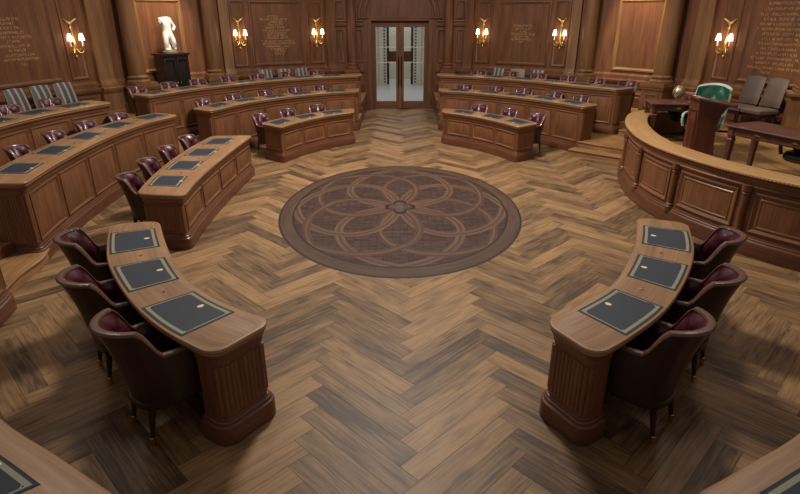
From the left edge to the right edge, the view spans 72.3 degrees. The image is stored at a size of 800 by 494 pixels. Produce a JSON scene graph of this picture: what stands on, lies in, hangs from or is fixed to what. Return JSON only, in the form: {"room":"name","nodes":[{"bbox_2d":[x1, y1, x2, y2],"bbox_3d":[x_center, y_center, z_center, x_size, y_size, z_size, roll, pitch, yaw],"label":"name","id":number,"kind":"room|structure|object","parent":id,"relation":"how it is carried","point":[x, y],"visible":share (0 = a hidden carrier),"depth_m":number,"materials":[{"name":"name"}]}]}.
{"room":"legislative chamber","nodes":[
{"label":"legislative chamber","id":0,"kind":"room"},
{"bbox_2d":[0,0,128,113],"bbox_3d":[-8.383,-3.445,9.698,1.306,4.700,10.668,4,23,10],"label":"wall","id":1,"kind":"structure","parent":0,"point":[99,73],"depth_m":12.72,"materials":[{"name":"brown wood"}]},
{"bbox_2d":[0,17,38,65],"bbox_3d":[-8.239,-4.361,11.670,0.012,0.978,1.023,7,24,16],"label":"inscription","id":2,"kind":"object","parent":1,"relation":"attached to","point":[5,17],"visible":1,"depth_m":11.71,"materials":[{"name":"brown"}]},
{"bbox_2d":[62,18,84,58],"bbox_3d":[-7.624,-4.882,12.850,0.191,0.892,0.427,11,25,24],"label":"wall sconce","id":3,"kind":"object","parent":1,"relation":"attached to","point":[70,38],"visible":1,"depth_m":12.86,"materials":[{"name":"brown metal"}]},
{"bbox_2d":[0,104,366,259],"bbox_3d":[-4.972,-1.155,9.956,7.685,0.280,18.558,0,23,0],"label":"floor","id":4,"kind":"structure","parent":0,"point":[7,248],"depth_m":7.00,"materials":[{"name":"brown wood"}]},
{"bbox_2d":[2,143,32,160],"bbox_3d":[-5.575,-1.109,8.356,0.643,0.880,0.574,-3,23,-6],"label":"tub chair","id":5,"kind":"object","parent":4,"relation":"on","point":[14,151],"visible":0.18,"depth_m":8.27,"materials":[{"name":"red leather"}]},
{"bbox_2d":[41,130,66,143],"bbox_3d":[-5.661,-1.531,9.355,0.643,0.880,0.574,-1,23,-2],"label":"tub chair","id":6,"kind":"object","parent":4,"relation":"on","point":[50,136],"visible":0.19,"depth_m":9.29,"materials":[{"name":"red leather"}]},
{"bbox_2d":[0,100,110,166],"bbox_3d":[-6.413,-1.514,9.051,1.025,1.086,5.065,2,23,4],"label":"curved desk","id":7,"kind":"object","parent":4,"relation":"on","point":[26,127],"visible":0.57,"depth_m":9.64,"materials":[{"name":"brown wood"}]},
{"bbox_2d":[73,120,97,131],"bbox_3d":[-5.636,-1.891,10.209,0.643,0.880,0.574,2,23,5],"label":"tub chair","id":8,"kind":"object","parent":4,"relation":"on","point":[82,125],"visible":0.16,"depth_m":10.16,"materials":[{"name":"red leather"}]},
{"bbox_2d":[107,112,130,121],"bbox_3d":[-5.470,-2.226,11.000,0.643,0.880,0.574,7,24,17],"label":"tub chair","id":9,"kind":"object","parent":4,"relation":"on","point":[112,117],"visible":0.16,"depth_m":10.99,"materials":[{"name":"red leather"}]},
{"bbox_2d":[193,98,211,106],"bbox_3d":[-4.468,-3.012,12.861,0.643,0.880,0.574,8,24,18],"label":"tub chair","id":10,"kind":"object","parent":4,"relation":"on","point":[199,102],"visible":0.12,"depth_m":12.86,"materials":[{"name":"red leather"}]},
{"bbox_2d":[223,94,241,100],"bbox_3d":[-4.032,-3.329,13.611,0.643,0.880,0.574,16,28,33],"label":"tub chair","id":11,"kind":"object","parent":4,"relation":"on","point":[227,97],"visible":0.15,"depth_m":13.64,"materials":[{"name":"red leather"}]},
{"bbox_2d":[132,73,362,135],"bbox_3d":[-3.655,-3.821,14.513,1.259,1.086,6.666,21,31,40],"label":"curved desk","id":12,"kind":"object","parent":4,"relation":"on","point":[178,101],"visible":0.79,"depth_m":13.49,"materials":[{"name":"brown wood"}]},
{"bbox_2d":[256,90,273,96],"bbox_3d":[-3.415,-3.612,14.282,0.643,0.880,0.574,20,30,39],"label":"tub chair","id":13,"kind":"object","parent":4,"relation":"on","point":[259,92],"visible":0.1,"depth_m":14.32,"materials":[{"name":"red leather"}]},
{"bbox_2d":[286,87,303,92],"bbox_3d":[-2.762,-3.849,14.842,0.574,0.880,0.643,-17,28,-35],"label":"tub chair","id":14,"kind":"object","parent":4,"relation":"on","point":[290,89],"visible":0.14,"depth_m":14.89,"materials":[{"name":"red leather"}]},
{"bbox_2d":[313,85,330,90],"bbox_3d":[-2.112,-4.016,15.239,0.574,0.880,0.643,-12,26,-26],"label":"tub chair","id":15,"kind":"object","parent":4,"relation":"on","point":[317,87],"visible":0.13,"depth_m":15.28,"materials":[{"name":"red leather"}]},
{"bbox_2d":[129,92,366,117],"bbox_3d":[-5.550,-2.653,12.782,4.565,0.300,15.086,11,25,24],"label":"floor","id":16,"kind":"structure","parent":0,"point":[363,94],"depth_m":17.36,"materials":[{"name":"brown wood"}]},
{"bbox_2d":[0,104,22,115],"bbox_3d":[-6.978,-2.142,10.057,0.643,0.880,0.574,4,23,10],"label":"tub chair","id":17,"kind":"object","parent":16,"relation":"on","point":[7,109],"visible":0.11,"depth_m":10.05,"materials":[{"name":"red leather"}]},
{"bbox_2d":[2,88,32,110],"bbox_3d":[-7.662,-2.754,11.355,0.622,1.002,0.500,5,23,13],"label":"chair","id":18,"kind":"object","parent":16,"relation":"on","point":[17,96],"visible":0.41,"depth_m":11.29,"materials":[{"name":"fabric"}]},
{"bbox_2d":[28,85,52,108],"bbox_3d":[-7.503,-2.983,11.897,0.622,1.002,0.500,7,24,15],"label":"chair","id":19,"kind":"object","parent":16,"relation":"on","point":[37,92],"visible":0.39,"depth_m":11.75,"materials":[{"name":"fabric"}]},
{"bbox_2d":[38,98,64,107],"bbox_3d":[-6.724,-2.481,10.858,0.643,0.880,0.574,8,24,17],"label":"tub chair","id":20,"kind":"object","parent":16,"relation":"on","point":[45,102],"visible":0.17,"depth_m":10.84,"materials":[{"name":"red leather"}]},
{"bbox_2d":[51,82,78,103],"bbox_3d":[-7.327,-3.193,12.393,0.622,1.002,0.500,8,24,19],"label":"chair","id":21,"kind":"object","parent":16,"relation":"on","point":[65,91],"visible":0.5,"depth_m":12.34,"materials":[{"name":"fabric"}]},
{"bbox_2d":[115,0,159,113],"bbox_3d":[-6.835,-5.507,13.846,0.740,4.130,0.740,13,26,28],"label":"column","id":22,"kind":"structure","parent":16,"relation":"on","point":[129,29],"depth_m":13.89,"materials":[{"name":"brown wood"}]},
{"bbox_2d":[127,86,147,116],"bbox_3d":[-5.943,-3.268,12.721,0.643,0.880,0.574,10,25,21],"label":"tub chair","id":23,"kind":"object","parent":16,"relation":"on","point":[131,89],"visible":0.18,"depth_m":12.65,"materials":[{"name":"red leather"}]},
{"bbox_2d":[159,82,178,88],"bbox_3d":[-5.549,-3.586,13.475,0.643,0.880,0.574,13,26,28],"label":"tub chair","id":24,"kind":"object","parent":16,"relation":"on","point":[163,85],"visible":0.21,"depth_m":13.49,"materials":[{"name":"red leather"}]},
{"bbox_2d":[151,52,190,89],"bbox_3d":[-6.160,-4.538,14.996,0.490,1.450,0.840,17,28,35],"label":"cabinet","id":25,"kind":"object","parent":16,"relation":"on","point":[174,67],"visible":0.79,"depth_m":14.69,"materials":[{"name":"black paint"}]},
{"bbox_2d":[158,17,177,53],"bbox_3d":[-6.164,-5.621,14.542,0.396,0.899,0.396,-3,23,-7],"label":"statue","id":26,"kind":"object","parent":25,"relation":"on","point":[166,23],"visible":1,"depth_m":14.48,"materials":[{"name":"white stone"}]},
{"bbox_2d":[189,79,207,85],"bbox_3d":[-5.077,-3.856,14.113,0.643,0.880,0.574,16,28,34],"label":"tub chair","id":27,"kind":"object","parent":16,"relation":"on","point":[191,81],"visible":0.12,"depth_m":14.14,"materials":[{"name":"red leather"}]},
{"bbox_2d":[199,0,226,83],"bbox_3d":[-5.354,-6.179,15.437,0.673,4.130,0.673,-16,28,-34],"label":"column","id":28,"kind":"structure","parent":16,"relation":"on","point":[215,71],"depth_m":15.45,"materials":[{"name":"brown wood"}]},
{"bbox_2d":[220,76,237,81],"bbox_3d":[-4.504,-4.128,14.758,0.643,0.880,0.574,19,29,38],"label":"tub chair","id":29,"kind":"object","parent":16,"relation":"on","point":[222,78],"visible":0.1,"depth_m":14.80,"materials":[{"name":"red leather"}]},
{"bbox_2d":[249,73,265,79],"bbox_3d":[-3.896,-4.375,15.342,0.574,0.880,0.643,-20,30,-40],"label":"tub chair","id":30,"kind":"object","parent":16,"relation":"on","point":[257,75],"visible":0.16,"depth_m":15.39,"materials":[{"name":"red leather"}]},
{"bbox_2d":[259,69,272,77],"bbox_3d":[-3.988,-4.948,16.727,0.430,0.862,0.535,-14,26,-29],"label":"chair","id":31,"kind":"object","parent":16,"relation":"on","point":[268,73],"visible":0.3,"depth_m":16.78,"materials":[{"name":"fabric"}]},
{"bbox_2d":[280,71,296,76],"bbox_3d":[-3.169,-4.609,15.897,0.574,0.880,0.643,-15,27,-32],"label":"tub chair","id":32,"kind":"object","parent":16,"relation":"on","point":[286,73],"visible":0.17,"depth_m":15.94,"materials":[{"name":"red leather"}]},
{"bbox_2d":[295,68,307,75],"bbox_3d":[-2.989,-5.167,17.246,0.430,0.862,0.535,-14,27,-30],"label":"chair","id":33,"kind":"object","parent":16,"relation":"on","point":[299,71],"visible":0.28,"depth_m":17.27,"materials":[{"name":"fabric"}]},
{"bbox_2d":[308,70,324,74],"bbox_3d":[-2.438,-4.772,16.283,0.574,0.880,0.643,-10,25,-23],"label":"tub chair","id":34,"kind":"object","parent":16,"relation":"on","point":[311,72],"visible":0.12,"depth_m":16.32,"materials":[{"name":"red leather"}]},
{"bbox_2d":[345,0,360,73],"bbox_3d":[-1.560,-7.102,17.622,0.505,4.130,0.505,0,23,0],"label":"column","id":35,"kind":"structure","parent":16,"relation":"on","point":[352,67],"depth_m":17.67,"materials":[{"name":"brown wood"}]},
{"bbox_2d":[134,0,364,91],"bbox_3d":[-4.223,-6.270,16.386,7.188,4.700,0.946,-15,27,-31],"label":"wall","id":36,"kind":"structure","parent":0,"point":[331,56],"depth_m":16.52,"materials":[{"name":"brown wood"}]},
{"bbox_2d":[233,18,247,49],"bbox_3d":[-4.710,-6.266,16.126,0.427,0.892,0.191,-16,27,-32],"label":"wall sconce","id":37,"kind":"object","parent":36,"relation":"attached to","point":[235,34],"visible":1,"depth_m":16.13,"materials":[{"name":"brown metal"}]},
{"bbox_2d":[261,15,293,54],"bbox_3d":[-3.737,-6.486,16.803,1.053,1.138,0.007,-12,26,-26],"label":"inscription","id":38,"kind":"object","parent":36,"relation":"attached to","point":[268,15],"visible":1,"depth_m":16.80,"materials":[{"name":"brown metal"}]},
{"bbox_2d":[312,17,323,47],"bbox_3d":[-2.611,-6.785,17.355,0.427,0.892,0.191,-16,28,-33],"label":"wall sconce","id":39,"kind":"object","parent":36,"relation":"attached to","point":[313,30],"visible":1,"depth_m":17.36,"materials":[{"name":"brown metal"}]},
{"bbox_2d":[0,108,799,493],"bbox_3d":[0.000,-1.090,10.165,19.200,0.003,19.963,0,23,0],"label":"floor","id":40,"kind":"structure","parent":0,"point":[434,384],"depth_m":4.99,"materials":[{"name":"brown wood"}]},
{"bbox_2d":[0,248,49,293],"bbox_3d":[-4.787,0.324,6.635,0.660,0.140,1.210,-3,23,-8],"label":"step","id":41,"kind":"structure","parent":40,"relation":"on","point":[17,268],"depth_m":6.71,"materials":[{"name":"brown wood"}]},
{"bbox_2d":[0,267,111,493],"bbox_3d":[-3.295,0.941,3.972,1.185,1.076,5.291,-18,29,-36],"label":"curved desk","id":42,"kind":"object","parent":40,"relation":"on","point":[26,467],"visible":1,"depth_m":2.46,"materials":[{"name":"brown wood"}]},
{"bbox_2d":[52,227,113,281],"bbox_3d":[-3.004,0.310,5.552,0.688,1.008,0.614,-11,25,-24],"label":"tub chair","id":43,"kind":"object","parent":40,"relation":"on","point":[76,245],"visible":0.35,"depth_m":5.28,"materials":[{"name":"brown leather"}]},
{"bbox_2d":[0,113,179,258],"bbox_3d":[-5.109,-1.306,9.289,1.062,1.076,5.283,0,23,0],"label":"curved desk","id":44,"kind":"object","parent":40,"relation":"on","point":[60,185],"visible":0.86,"depth_m":8.21,"materials":[{"name":"brown wood"}]},
{"bbox_2d":[55,264,146,384],"bbox_3d":[-2.498,0.633,4.787,0.688,1.008,0.614,-18,29,-36],"label":"tub chair","id":45,"kind":"object","parent":40,"relation":"on","point":[90,296],"visible":0.49,"depth_m":4.56,"materials":[{"name":"brown leather"}]},
{"bbox_2d":[114,171,145,222],"bbox_3d":[-3.711,-0.635,7.955,0.643,0.880,0.574,-3,23,-8],"label":"tub chair","id":46,"kind":"object","parent":40,"relation":"on","point":[130,182],"visible":0.38,"depth_m":7.75,"materials":[{"name":"red leather"}]},
{"bbox_2d":[89,308,205,445],"bbox_3d":[-1.847,0.919,4.111,0.614,1.008,0.688,21,31,40],"label":"tub chair","id":47,"kind":"object","parent":40,"relation":"on","point":[158,373],"visible":0.81,"depth_m":3.92,"materials":[{"name":"brown leather"}]},
{"bbox_2d":[158,347,177,352],"bbox_3d":[-1.800,0.958,4.178,0.480,0.197,0.497,21,31,40],"label":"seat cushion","id":48,"kind":"object","parent":47,"relation":"on","point":[162,349],"depth_m":4.33,"materials":[{"name":"red leather"}]},
{"bbox_2d":[135,156,162,181],"bbox_3d":[-3.811,-0.978,8.764,0.643,0.880,0.574,-2,23,-4],"label":"tub chair","id":49,"kind":"object","parent":40,"relation":"on","point":[148,166],"visible":0.2,"depth_m":8.69,"materials":[{"name":"red leather"}]},
{"bbox_2d":[156,144,180,164],"bbox_3d":[-3.853,-1.321,9.578,0.643,0.880,0.574,0,23,-1],"label":"tub chair","id":50,"kind":"object","parent":40,"relation":"on","point":[168,152],"visible":0.2,"depth_m":9.52,"materials":[{"name":"red leather"}]},
{"bbox_2d":[177,134,198,150],"bbox_3d":[-3.827,-1.666,10.393,0.643,0.880,0.574,1,23,3],"label":"tub chair","id":51,"kind":"object","parent":40,"relation":"on","point":[187,141],"visible":0.23,"depth_m":10.35,"materials":[{"name":"red leather"}]},
{"bbox_2d":[106,222,275,445],"bbox_3d":[-2.139,0.601,5.072,0.736,0.846,3.103,-17,28,-35],"label":"curved desk","id":52,"kind":"object","parent":40,"relation":"on","point":[226,342],"visible":1,"depth_m":4.16,"materials":[{"name":"brown wood"}]},
{"bbox_2d":[138,135,254,249],"bbox_3d":[-3.312,-1.082,9.132,0.944,0.786,3.957,0,23,0],"label":"curved desk","id":53,"kind":"object","parent":40,"relation":"on","point":[187,193],"visible":0.96,"depth_m":8.28,"materials":[{"name":"brown wood"}]},
{"bbox_2d":[251,113,270,152],"bbox_3d":[-3.082,-2.607,12.622,0.643,0.880,0.574,11,25,25],"label":"tub chair","id":54,"kind":"object","parent":40,"relation":"on","point":[258,118],"visible":0.51,"depth_m":12.48,"materials":[{"name":"red leather"}]},
{"bbox_2d":[194,88,359,147],"bbox_3d":[-2.921,-3.284,13.974,1.114,1.076,4.964,19,29,38],"label":"curved desk","id":55,"kind":"object","parent":40,"relation":"on","point":[230,117],"visible":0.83,"depth_m":13.29,"materials":[{"name":"brown wood"}]},
{"bbox_2d":[279,108,297,117],"bbox_3d":[-2.604,-2.877,13.262,0.643,0.880,0.574,18,29,36],"label":"tub chair","id":56,"kind":"object","parent":40,"relation":"on","point":[284,112],"visible":0.23,"depth_m":13.30,"materials":[{"name":"red leather"}]},
{"bbox_2d":[262,108,355,162],"bbox_3d":[-2.046,-2.720,13.012,0.826,0.786,2.839,15,27,32],"label":"curved desk","id":57,"kind":"object","parent":40,"relation":"on","point":[287,139],"visible":1,"depth_m":12.58,"materials":[{"name":"brown wood"}]},
{"bbox_2d":[308,104,326,112],"bbox_3d":[-2.007,-3.123,13.843,0.574,0.880,0.643,-18,29,-37],"label":"tub chair","id":58,"kind":"object","parent":40,"relation":"on","point":[312,108],"visible":0.15,"depth_m":13.89,"materials":[{"name":"red leather"}]},
{"bbox_2d":[278,166,521,277],"bbox_3d":[0.000,-0.670,9.161,4.046,0.005,5.490,0,23,0],"label":"medallion","id":59,"kind":"object","parent":40,"relation":"on","point":[386,221],"visible":1,"depth_m":8.43,"materials":[{"name":"brown wood"}]},
{"bbox_2d":[470,104,488,112],"bbox_3d":[1.932,-3.141,13.887,0.574,0.880,0.643,18,29,36],"label":"tub chair","id":60,"kind":"object","parent":40,"relation":"on","point":[475,107],"visible":0.2,"depth_m":13.93,"materials":[{"name":"red leather"}]},
{"bbox_2d":[441,109,536,161],"bbox_3d":[1.996,-2.725,13.021,0.809,0.786,2.836,-16,28,-33],"label":"curved desk","id":61,"kind":"object","parent":40,"relation":"on","point":[506,137],"visible":1,"depth_m":12.61,"materials":[{"name":"brown wood"}]},
{"bbox_2d":[499,108,518,117],"bbox_3d":[2.548,-2.885,13.280,0.643,0.880,0.574,-18,29,-37],"label":"tub chair","id":62,"kind":"object","parent":40,"relation":"on","point":[511,112],"visible":0.19,"depth_m":13.32,"materials":[{"name":"red leather"}]},
{"bbox_2d":[438,88,596,150],"bbox_3d":[2.854,-3.394,14.234,4.615,1.076,1.002,20,30,39],"label":"curved desk","id":63,"kind":"object","parent":40,"relation":"on","point":[567,122],"visible":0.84,"depth_m":13.38,"materials":[{"name":"brown wood"}]},
{"bbox_2d":[527,113,546,152],"bbox_3d":[3.042,-2.615,12.642,0.643,0.880,0.574,-12,26,-26],"label":"tub chair","id":64,"kind":"object","parent":40,"relation":"on","point":[539,118],"visible":0.52,"depth_m":12.54,"materials":[{"name":"red leather"}]},
{"bbox_2d":[568,147,621,163],"bbox_3d":[4.594,-2.103,12.379,1.345,0.140,0.770,19,30,38],"label":"step","id":65,"kind":"structure","parent":40,"relation":"on","point":[575,151],"depth_m":12.20,"materials":[{"name":"brown wood"}]},
{"bbox_2d":[577,141,622,154],"bbox_3d":[4.747,-2.281,12.446,0.647,0.137,1.289,-21,31,-40],"label":"step","id":66,"kind":"structure","parent":65,"relation":"on","point":[582,144],"depth_m":12.29,"materials":[{"name":"brown wood"}]},
{"bbox_2d":[539,218,693,445],"bbox_3d":[2.179,0.590,5.097,0.728,0.846,3.111,15,27,32],"label":"curved desk","id":67,"kind":"object","parent":40,"relation":"on","point":[587,335],"visible":0.99,"depth_m":4.18,"materials":[{"name":"brown wood"}]},
{"bbox_2d":[604,307,716,444],"bbox_3d":[1.894,0.912,4.126,0.614,1.008,0.688,-21,31,-40],"label":"tub chair","id":68,"kind":"object","parent":40,"relation":"on","point":[647,371],"visible":0.82,"depth_m":3.94,"materials":[{"name":"brown leather"}]},
{"bbox_2d":[629,346,646,350],"bbox_3d":[1.848,0.951,4.194,0.480,0.197,0.497,-21,31,-40],"label":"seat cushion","id":69,"kind":"object","parent":68,"relation":"on","point":[642,348],"depth_m":4.34,"materials":[{"name":"red leather"}]},
{"bbox_2d":[659,262,747,382],"bbox_3d":[2.537,0.622,4.813,0.688,1.008,0.614,17,28,35],"label":"tub chair","id":70,"kind":"object","parent":40,"relation":"on","point":[712,294],"visible":0.54,"depth_m":4.58,"materials":[{"name":"brown leather"}]},
{"bbox_2d":[617,110,799,271],"bbox_3d":[5.374,-1.214,9.068,2.813,1.080,7.355,0,23,0],"label":"counter","id":71,"kind":"object","parent":40,"relation":"on","point":[668,180],"visible":0.95,"depth_m":7.68,"materials":[{"name":"brown wood"}]},
{"bbox_2d":[688,225,747,279],"bbox_3d":[3.029,0.295,5.589,0.688,1.008,0.614,10,25,22],"label":"tub chair","id":72,"kind":"object","parent":40,"relation":"on","point":[720,247],"visible":0.34,"depth_m":5.31,"materials":[{"name":"red leather"}]},
{"bbox_2d":[699,433,799,493],"bbox_3d":[3.337,0.958,3.930,1.114,1.076,5.237,19,29,37],"label":"curved desk","id":73,"kind":"object","parent":40,"relation":"on","point":[777,471],"visible":1,"depth_m":2.43,"materials":[{"name":"brown wood"}]},
{"bbox_2d":[433,104,624,147],"bbox_3d":[3.725,-3.506,15.522,3.736,0.280,8.249,-21,31,-41],"label":"floor","id":74,"kind":"structure","parent":0,"point":[615,140],"depth_m":12.81,"materials":[{"name":"brown wood"}]},
{"bbox_2d":[456,84,473,89],"bbox_3d":[1.774,-4.101,15.440,0.574,0.880,0.643,10,25,21],"label":"tub chair","id":75,"kind":"object","parent":74,"relation":"on","point":[460,86],"visible":0.07,"depth_m":15.48,"materials":[{"name":"red leather"}]},
{"bbox_2d":[487,86,504,91],"bbox_3d":[2.574,-3.938,15.053,0.574,0.880,0.643,15,27,31],"label":"tub chair","id":76,"kind":"object","parent":74,"relation":"on","point":[490,88],"visible":0.14,"depth_m":15.09,"materials":[{"name":"red leather"}]},
{"bbox_2d":[516,88,533,94],"bbox_3d":[3.225,-3.737,14.578,0.574,0.880,0.643,19,30,38],"label":"tub chair","id":77,"kind":"object","parent":74,"relation":"on","point":[520,90],"visible":0.15,"depth_m":14.62,"materials":[{"name":"red leather"}]},
{"bbox_2d":[436,73,634,134],"bbox_3d":[3.396,-4.025,14.995,5.722,1.086,1.009,18,29,36],"label":"curved desk","id":78,"kind":"object","parent":74,"relation":"on","point":[613,102],"visible":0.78,"depth_m":13.71,"materials":[{"name":"brown wood"}]},
{"bbox_2d":[545,91,563,97],"bbox_3d":[3.828,-3.487,13.987,0.643,0.880,0.574,-16,28,-34],"label":"tub chair","id":79,"kind":"object","parent":74,"relation":"on","point":[555,94],"visible":0.1,"depth_m":14.03,"materials":[{"name":"red leather"}]},
{"bbox_2d":[572,95,590,102],"bbox_3d":[4.293,-3.223,13.361,0.643,0.880,0.574,-15,27,-31],"label":"tub chair","id":80,"kind":"object","parent":74,"relation":"on","point":[584,98],"visible":0.16,"depth_m":13.39,"materials":[{"name":"red leather"}]},
{"bbox_2d":[435,0,665,107],"bbox_3d":[4.223,-6.270,16.386,7.188,4.700,0.946,15,27,31],"label":"wall","id":81,"kind":"structure","parent":0,"point":[628,31],"depth_m":16.36,"materials":[{"name":"brown wood"}]},
{"bbox_2d":[357,0,442,108],"bbox_3d":[0.000,-6.957,18.012,2.760,4.700,0.400,0,23,0],"label":"door frame","id":82,"kind":"structure","parent":81,"relation":"in","point":[368,10],"depth_m":17.67,"materials":[{"name":"brown wood"}]},
{"bbox_2d":[371,21,399,107],"bbox_3d":[-0.476,-6.083,18.340,0.948,2.826,0.138,0,23,0],"label":"door","id":83,"kind":"structure","parent":82,"relation":"attached to","point":[385,34],"depth_m":18.35,"materials":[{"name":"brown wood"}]},
{"bbox_2d":[400,21,428,107],"bbox_3d":[0.476,-6.083,18.340,0.948,2.826,0.138,0,23,0],"label":"door","id":84,"kind":"structure","parent":82,"relation":"attached to","point":[413,34],"depth_m":18.35,"materials":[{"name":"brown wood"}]},
{"bbox_2d":[476,17,487,47],"bbox_3d":[2.611,-6.785,17.355,0.427,0.892,0.191,16,27,33],"label":"wall sconce","id":85,"kind":"object","parent":81,"relation":"attached to","point":[477,30],"visible":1,"depth_m":17.36,"materials":[{"name":"brown metal"}]},
{"bbox_2d":[552,18,566,49],"bbox_3d":[4.710,-6.266,16.126,0.427,0.892,0.191,16,27,32],"label":"wall sconce","id":86,"kind":"object","parent":81,"relation":"attached to","point":[564,34],"visible":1,"depth_m":16.12,"materials":[{"name":"gold metal"}]},
{"bbox_2d":[433,92,799,175],"bbox_3d":[4.852,-2.418,12.572,9.659,0.570,14.644,0,23,0],"label":"floor","id":87,"kind":"structure","parent":0,"point":[767,156],"depth_m":10.41,"materials":[{"name":"brown wood"}]},
{"bbox_2d":[439,0,454,73],"bbox_3d":[1.560,-7.102,17.622,0.505,4.130,0.505,0,23,0],"label":"column","id":88,"kind":"structure","parent":87,"relation":"on","point":[446,67],"depth_m":17.66,"materials":[{"name":"brown wood"}]},
{"bbox_2d":[491,68,504,75],"bbox_3d":[2.970,-5.172,17.258,0.430,0.862,0.535,14,27,30],"label":"chair","id":89,"kind":"object","parent":87,"relation":"on","point":[495,71],"visible":0.24,"depth_m":17.29,"materials":[{"name":"fabric"}]},
{"bbox_2d":[502,71,518,76],"bbox_3d":[3.143,-4.638,15.966,0.574,0.880,0.643,15,27,32],"label":"tub chair","id":90,"kind":"object","parent":87,"relation":"on","point":[506,73],"visible":0.13,"depth_m":16.01,"materials":[{"name":"red leather"}]},
{"bbox_2d":[530,73,546,78],"bbox_3d":[3.826,-4.431,15.474,0.574,0.880,0.643,18,29,37],"label":"tub chair","id":91,"kind":"object","parent":87,"relation":"on","point":[533,75],"visible":0.12,"depth_m":15.52,"materials":[{"name":"red leather"}]},
{"bbox_2d":[559,75,576,81],"bbox_3d":[4.467,-4.183,14.888,0.643,0.880,0.574,-19,29,-37],"label":"tub chair","id":92,"kind":"object","parent":87,"relation":"on","point":[572,78],"visible":0.13,"depth_m":14.93,"materials":[{"name":"red leather"}]},
{"bbox_2d":[573,0,600,82],"bbox_3d":[5.354,-6.179,15.437,0.673,4.130,0.673,16,28,34],"label":"column","id":93,"kind":"structure","parent":87,"relation":"on","point":[584,71],"depth_m":15.44,"materials":[{"name":"brown wood"}]},
{"bbox_2d":[587,78,605,84],"bbox_3d":[5.009,-3.928,14.283,0.643,0.880,0.574,-18,29,-37],"label":"tub chair","id":94,"kind":"object","parent":87,"relation":"on","point":[590,80],"visible":0.1,"depth_m":14.32,"materials":[{"name":"red leather"}]},
{"bbox_2d":[617,80,637,112],"bbox_3d":[5.601,-3.694,13.730,0.574,0.880,0.643,20,30,39],"label":"tub chair","id":95,"kind":"object","parent":87,"relation":"on","point":[629,83],"visible":0.2,"depth_m":13.72,"materials":[{"name":"red leather"}]},
{"bbox_2d":[638,0,684,110],"bbox_3d":[6.835,-5.507,13.846,0.740,4.130,0.740,-13,26,-28],"label":"column","id":96,"kind":"structure","parent":87,"relation":"on","point":[661,85],"depth_m":13.96,"materials":[{"name":"brown wood"}]},
{"bbox_2d":[643,99,689,128],"bbox_3d":[5.553,-2.581,11.224,1.058,0.780,0.708,4,23,8],"label":"table","id":97,"kind":"object","parent":87,"relation":"on","point":[655,105],"visible":0.55,"depth_m":10.93,"materials":[{"name":"brown wood"}]},
{"bbox_2d":[672,85,694,99],"bbox_3d":[6.024,-3.141,11.188,0.850,0.280,0.249,15,27,32],"label":"ceremonial mace","id":98,"kind":"object","parent":97,"relation":"on","point":[678,91],"visible":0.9,"depth_m":11.27,"materials":[{"name":"gold metal"}]},
{"bbox_2d":[668,112,687,139],"bbox_3d":[5.868,-2.590,11.303,0.676,0.732,0.706,-2,23,-5],"label":"swivel chair","id":99,"kind":"object","parent":87,"relation":"on","point":[674,116],"visible":0.16,"depth_m":11.26,"materials":[{"name":"black leather"}]},
{"bbox_2d":[681,83,732,145],"bbox_3d":[5.742,-2.437,10.323,0.706,1.212,0.676,-19,30,-38],"label":"swivel chair","id":100,"kind":"object","parent":87,"relation":"on","point":[717,91],"visible":0.41,"depth_m":10.27,"materials":[{"name":"green leather"}]},
{"bbox_2d":[683,93,737,155],"bbox_3d":[5.445,-2.141,9.784,0.650,1.090,0.720,3,23,7],"label":"lectern","id":101,"kind":"object","parent":87,"relation":"on","point":[704,113],"visible":0.76,"depth_m":9.60,"materials":[{"name":"brown wood"}]},
{"bbox_2d":[727,76,766,122],"bbox_3d":[7.632,-3.219,12.258,0.622,1.155,0.500,-7,24,-17],"label":"chair","id":102,"kind":"object","parent":87,"relation":"on","point":[751,92],"visible":0.73,"depth_m":12.16,"materials":[{"name":"grey leather"}]},
{"bbox_2d":[723,121,799,165],"bbox_3d":[5.848,-1.352,8.314,0.758,0.780,1.708,-8,24,-19],"label":"table","id":103,"kind":"object","parent":87,"relation":"on","point":[757,131],"visible":0.88,"depth_m":8.47,"materials":[{"name":"brown wood"}]},
{"bbox_2d":[740,78,790,123],"bbox_3d":[7.791,-3.017,11.781,0.622,1.155,0.500,-6,24,-14],"label":"chair","id":104,"kind":"object","parent":87,"relation":"on","point":[773,96],"visible":0.88,"depth_m":11.68,"materials":[{"name":"grey leather"}]},
{"bbox_2d":[778,145,799,176],"bbox_3d":[6.081,-1.261,8.156,0.706,0.732,0.676,-8,24,-19],"label":"swivel chair","id":105,"kind":"object","parent":87,"relation":"on","point":[793,156],"visible":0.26,"depth_m":8.12,"materials":[{"name":"black leather"}]},
{"bbox_2d":[780,73,799,128],"bbox_3d":[8.220,-4.126,10.578,0.740,4.130,0.740,12,26,26],"label":"column","id":106,"kind":"structure","parent":87,"relation":"on","point":[791,115],"depth_m":11.02,"materials":[{"name":"brown wood"}]},
{"bbox_2d":[672,0,799,124],"bbox_3d":[8.383,-3.445,9.698,1.306,4.700,10.668,-4,23,-10],"label":"wall","id":107,"kind":"structure","parent":0,"point":[696,61],"depth_m":12.72,"materials":[{"name":"brown wood"}]},
{"bbox_2d":[715,18,737,58],"bbox_3d":[7.624,-4.882,12.850,0.191,0.892,0.427,-11,25,-24],"label":"wall sconce","id":108,"kind":"object","parent":107,"relation":"attached to","point":[729,38],"visible":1,"depth_m":12.86,"materials":[{"name":"gold metal"}]},
{"bbox_2d":[747,1,799,72],"bbox_3d":[8.216,-4.434,11.690,0.029,1.478,1.510,-7,24,-16],"label":"inscription","id":109,"kind":"object","parent":107,"relation":"attached to","point":[784,1],"visible":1,"depth_m":11.79,"materials":[{"name":"brown metal"}]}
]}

